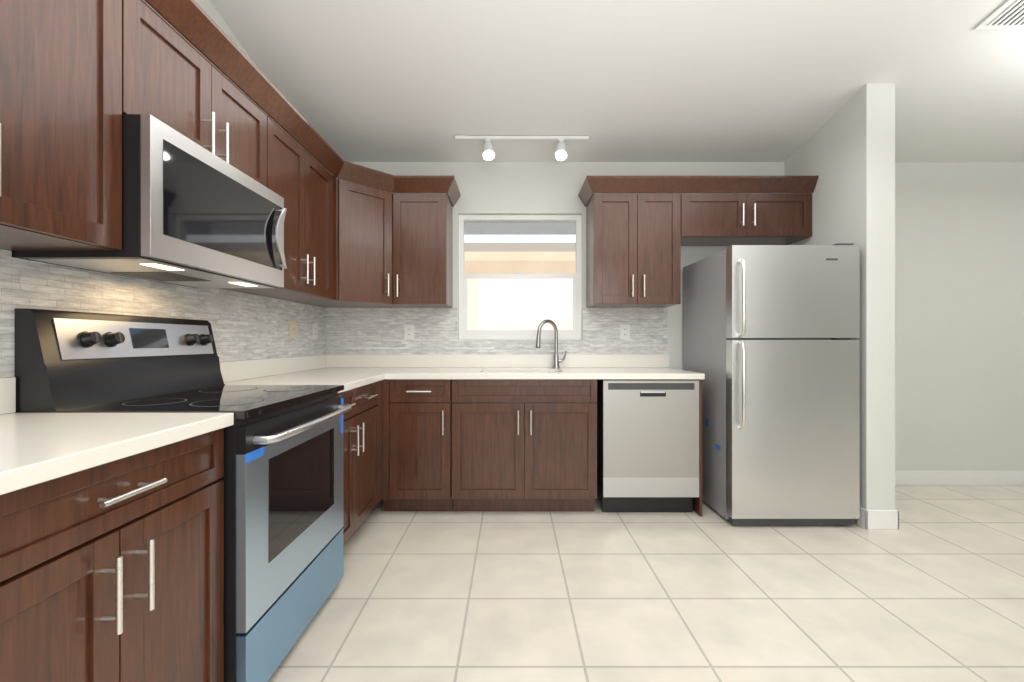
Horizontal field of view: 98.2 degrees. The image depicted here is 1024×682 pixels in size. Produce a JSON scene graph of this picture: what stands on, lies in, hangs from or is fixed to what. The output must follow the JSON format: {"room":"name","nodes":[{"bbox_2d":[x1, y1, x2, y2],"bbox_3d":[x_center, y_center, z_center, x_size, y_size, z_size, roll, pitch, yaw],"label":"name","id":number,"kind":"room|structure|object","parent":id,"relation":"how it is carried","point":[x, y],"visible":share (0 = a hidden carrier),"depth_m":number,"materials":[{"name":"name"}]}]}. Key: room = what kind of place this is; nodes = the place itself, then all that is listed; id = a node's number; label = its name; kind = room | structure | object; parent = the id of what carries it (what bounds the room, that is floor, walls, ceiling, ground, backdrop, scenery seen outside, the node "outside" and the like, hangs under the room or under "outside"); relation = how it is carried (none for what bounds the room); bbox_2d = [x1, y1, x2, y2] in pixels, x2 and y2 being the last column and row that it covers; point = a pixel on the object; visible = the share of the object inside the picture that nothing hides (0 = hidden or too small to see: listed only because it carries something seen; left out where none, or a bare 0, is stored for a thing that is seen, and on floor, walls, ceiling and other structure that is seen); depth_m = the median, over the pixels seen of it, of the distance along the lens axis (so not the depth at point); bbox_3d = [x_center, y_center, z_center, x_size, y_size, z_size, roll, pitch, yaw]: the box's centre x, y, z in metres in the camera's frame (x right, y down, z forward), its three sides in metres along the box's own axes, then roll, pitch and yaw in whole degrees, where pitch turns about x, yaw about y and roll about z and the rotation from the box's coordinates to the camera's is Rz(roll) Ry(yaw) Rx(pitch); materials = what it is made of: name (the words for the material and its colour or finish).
{"room":"kitchen","nodes":[
{"label":"kitchen","id":0,"kind":"room"},
{"bbox_2d":[4,0,324,377],"bbox_3d":[-1.525,-0.830,0.323,0.150,3.900,6.246,0,0,0],"label":"wall","id":1,"kind":"structure","parent":0,"point":[208,8],"depth_m":2.19,"materials":[{"name":"white paint"}]},
{"bbox_2d":[0,0,131,250],"bbox_3d":[-1.286,-0.650,0.900,0.323,0.780,0.760,0,0,0],"label":"upper cabinet","id":2,"kind":"object","parent":1,"relation":"attached to","point":[78,78],"depth_m":1.13,"materials":[{"name":"brown wood"}]},
{"bbox_2d":[0,249,325,412],"bbox_3d":[-1.445,0.001,1.718,0.008,0.519,3.436,0,0,0],"label":"backsplash","id":3,"kind":"structure","parent":1,"relation":"attached to","point":[245,326],"depth_m":1.84,"materials":[{"name":"tile"}]},
{"bbox_2d":[290,321,295,337],"bbox_3d":[-1.433,-0.075,2.910,0.014,0.115,0.075,0,0,0],"label":"light switch","id":4,"kind":"object","parent":3,"relation":"attached to","point":[292,329],"visible":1,"depth_m":2.90,"materials":[{"name":"beige plastic"}]},
{"bbox_2d":[312,323,317,338],"bbox_3d":[-1.437,-0.070,3.240,0.008,0.115,0.075,0,0,0],"label":"outlet","id":5,"kind":"object","parent":3,"relation":"attached to","point":[314,331],"visible":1,"depth_m":3.22,"materials":[{"name":"white plastic"}]},
{"bbox_2d":[132,0,271,189],"bbox_3d":[-1.286,-0.851,1.660,0.323,0.378,0.754,0,0,0],"label":"upper cabinet","id":6,"kind":"object","parent":1,"relation":"attached to","point":[173,83],"depth_m":1.58,"materials":[{"name":"brown wood"}]},
{"bbox_2d":[12,114,286,287],"bbox_3d":[-1.232,-0.447,1.660,0.429,0.418,0.754,0,0,0],"label":"over-the-range microwave","id":7,"kind":"object","parent":6,"relation":"attached to","point":[195,215],"visible":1,"depth_m":1.46,"materials":[{"name":"silver metal"}]},
{"bbox_2d":[220,116,335,303],"bbox_3d":[-1.286,-0.650,2.440,0.323,0.780,0.800,0,0,0],"label":"upper cabinet","id":8,"kind":"object","parent":1,"relation":"attached to","point":[305,186],"depth_m":2.39,"materials":[{"name":"brown wood"}]},
{"bbox_2d":[309,156,403,306],"bbox_3d":[-1.115,-0.700,3.112,0.664,0.880,0.664,0,0,0],"label":"upper cabinet","id":9,"kind":"object","parent":1,"relation":"attached to","point":[365,201],"depth_m":2.96,"materials":[{"name":"brown wood"}]},
{"bbox_2d":[210,0,1023,161],"bbox_3d":[1.800,-2.042,0.323,7.000,1.361,6.546,0,0,0],"label":"ceiling","id":10,"kind":"structure","parent":0,"point":[613,80],"depth_m":2.57,"materials":[{"name":"white paint"}]},
{"bbox_2d":[455,135,588,160],"bbox_3d":[0.070,-1.357,3.122,0.940,0.172,0.130,0,0,0],"label":"track light","id":11,"kind":"object","parent":10,"relation":"attached to","point":[560,153],"visible":1,"depth_m":3.12,"materials":[{"name":"white plastic"}]},
{"bbox_2d":[974,0,1023,29],"bbox_3d":[2.545,-1.654,1.979,0.350,0.119,0.592,0,0,0],"label":"ceiling vent","id":12,"kind":"object","parent":10,"relation":"in","point":[1007,15],"visible":1,"depth_m":2.21,"materials":[{"name":"white plastic"}]},
{"bbox_2d":[267,486,1023,681],"bbox_3d":[1.800,1.180,0.450,7.000,0.120,6.500,0,0,0],"label":"floor","id":13,"kind":"structure","parent":0,"point":[931,589],"depth_m":1.93,"materials":[{"name":"tile"}]},
{"bbox_2d":[0,428,223,681],"bbox_3d":[-1.137,0.681,0.907,0.618,0.876,0.738,0,0,0],"label":"base cabinet","id":14,"kind":"object","parent":13,"relation":"on","point":[112,571],"depth_m":0.94,"materials":[{"name":"brown wood"}]},
{"bbox_2d":[0,370,243,494],"bbox_3d":[-1.123,0.173,0.639,0.648,0.138,1.278,0,0,0],"label":"countertop","id":15,"kind":"structure","parent":14,"relation":"on","point":[36,448],"depth_m":0.99,"materials":[{"name":"white stone"}]},
{"bbox_2d":[15,308,351,681],"bbox_3d":[-1.071,0.513,1.660,0.734,1.214,0.760,0,0,0],"label":"stove","id":16,"kind":"object","parent":13,"relation":"on","point":[282,478],"visible":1,"depth_m":1.47,"materials":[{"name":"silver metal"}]},
{"bbox_2d":[338,386,363,545],"bbox_3d":[-1.137,0.681,2.218,0.618,0.876,0.349,0,0,0],"label":"base cabinet","id":17,"kind":"object","parent":13,"relation":"on","point":[353,420],"depth_m":2.30,"materials":[{"name":"brown wood"}]},
{"bbox_2d":[220,354,387,392],"bbox_3d":[-1.122,0.173,2.417,0.651,0.138,0.747,0,0,0],"label":"countertop","id":18,"kind":"structure","parent":17,"relation":"on","point":[352,371],"depth_m":2.73,"materials":[{"name":"white stone"}]},
{"bbox_2d":[364,380,381,520],"bbox_3d":[-1.137,0.681,2.550,0.618,0.876,0.552,0,0,0],"label":"base cabinet","id":19,"kind":"object","parent":13,"relation":"on","point":[373,391],"depth_m":2.66,"materials":[{"name":"brown wood"}]},
{"bbox_2d":[382,379,461,510],"bbox_3d":[-0.577,0.681,3.135,0.502,0.876,0.618,0,0,0],"label":"base cabinet","id":20,"kind":"object","parent":13,"relation":"on","point":[422,418],"depth_m":2.83,"materials":[{"name":"brown wood"}]},
{"bbox_2d":[462,379,596,510],"bbox_3d":[0.047,0.681,3.135,0.994,0.876,0.618,0,0,0],"label":"base cabinet","id":21,"kind":"object","parent":13,"relation":"on","point":[489,444],"depth_m":2.83,"materials":[{"name":"brown wood"}]},
{"bbox_2d":[388,354,704,378],"bbox_3d":[-0.116,0.268,3.117,2.665,0.328,0.654,0,0,0],"label":"countertop","id":22,"kind":"structure","parent":21,"relation":"on","point":[400,366],"depth_m":3.42,"materials":[{"name":"white stone"}]},
{"bbox_2d":[535,319,566,367],"bbox_3d":[0.294,0.022,3.316,0.244,0.368,0.156,0,0,0],"label":"faucet","id":23,"kind":"object","parent":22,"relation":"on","point":[556,360],"visible":1,"depth_m":3.35,"materials":[{"name":"silver metal"}]},
{"bbox_2d":[597,379,698,511],"bbox_3d":[0.887,0.684,3.127,0.610,0.872,0.606,0,0,0],"label":"dishwasher","id":24,"kind":"object","parent":13,"relation":"on","point":[647,445],"visible":0.92,"depth_m":2.83,"materials":[{"name":"grey metal"}]},
{"bbox_2d":[683,243,859,524],"bbox_3d":[1.689,0.267,2.995,0.759,1.704,0.820,0,0,0],"label":"fridge","id":25,"kind":"object","parent":13,"relation":"on","point":[771,350],"visible":0.96,"depth_m":2.64,"materials":[{"name":"grey metal"}]},
{"bbox_2d":[325,162,1023,470],"bbox_3d":[1.850,-0.830,3.521,6.900,3.900,0.150,0,0,0],"label":"wall","id":26,"kind":"structure","parent":0,"point":[959,316],"depth_m":3.45,"materials":[{"name":"white paint"}]},
{"bbox_2d":[400,176,455,306],"bbox_3d":[-0.677,-0.700,3.251,0.432,0.880,0.386,0,0,0],"label":"upper cabinet","id":27,"kind":"object","parent":26,"relation":"attached to","point":[426,210],"depth_m":3.13,"materials":[{"name":"brown wood"}]},
{"bbox_2d":[326,308,667,353],"bbox_3d":[-0.117,-0.078,3.441,2.645,0.362,0.008,0,0,0],"label":"backsplash","id":28,"kind":"structure","parent":26,"relation":"attached to","point":[364,330],"depth_m":3.44,"materials":[{"name":"tile"}]},
{"bbox_2d":[404,325,413,338],"bbox_3d":[-0.795,-0.070,3.433,0.075,0.115,0.008,0,0,0],"label":"electrical outlet","id":29,"kind":"object","parent":28,"relation":"attached to","point":[408,331],"visible":1,"depth_m":3.43,"materials":[{"name":"white plastic"}]},
{"bbox_2d":[620,325,629,338],"bbox_3d":[0.875,-0.070,3.433,0.075,0.115,0.008,0,0,0],"label":"electrical outlet","id":30,"kind":"object","parent":28,"relation":"attached to","point":[624,331],"visible":1,"depth_m":3.43,"materials":[{"name":"white plastic"}]},
{"bbox_2d":[459,215,581,339],"bbox_3d":[0.064,-0.501,3.510,0.966,0.980,0.073,0,0,0],"label":"window unit","id":31,"kind":"structure","parent":26,"relation":"in","point":[465,333],"depth_m":3.48,"materials":[{"name":"white"}]},
{"bbox_2d":[586,176,681,306],"bbox_3d":[0.882,-0.700,3.282,0.612,0.880,0.324,0,0,0],"label":"upper cabinet","id":32,"kind":"object","parent":26,"relation":"attached to","point":[635,241],"depth_m":3.12,"materials":[{"name":"brown wood"}]},
{"bbox_2d":[682,176,817,245],"bbox_3d":[1.652,-0.938,3.282,0.923,0.405,0.324,0,0,0],"label":"upper cabinet","id":33,"kind":"object","parent":26,"relation":"attached to","point":[717,210],"depth_m":3.12,"materials":[{"name":"brown wood"}]},
{"bbox_2d":[895,471,1023,485],"bbox_3d":[3.709,1.062,3.436,2.846,0.115,0.017,0,0,0],"label":"baseboard","id":34,"kind":"structure","parent":26,"relation":"attached to","point":[902,478],"depth_m":3.43,"materials":[{"name":"white wood"}]},
{"bbox_2d":[784,83,894,522],"bbox_3d":[2.200,-0.830,3.046,0.170,3.900,0.799,0,0,0],"label":"wall","id":35,"kind":"structure","parent":0,"point":[845,153],"depth_m":2.65,"materials":[{"name":"white paint"}]},
{"bbox_2d":[860,507,898,528],"bbox_3d":[2.293,1.062,3.021,0.014,0.115,0.777,0,0,0],"label":"baseboard","id":36,"kind":"structure","parent":35,"relation":"attached to","point":[878,519],"depth_m":2.63,"materials":[{"name":"white wood"}]},
{"label":"outside","id":37,"kind":"structure","parent":0,"visible":0},
{"bbox_2d":[464,222,575,329],"bbox_3d":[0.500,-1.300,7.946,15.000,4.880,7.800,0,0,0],"label":"window glass","id":38,"kind":"structure","parent":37,"point":[559,235],"depth_m":6.85,"materials":[{"name":"clear glass"}]}
]}

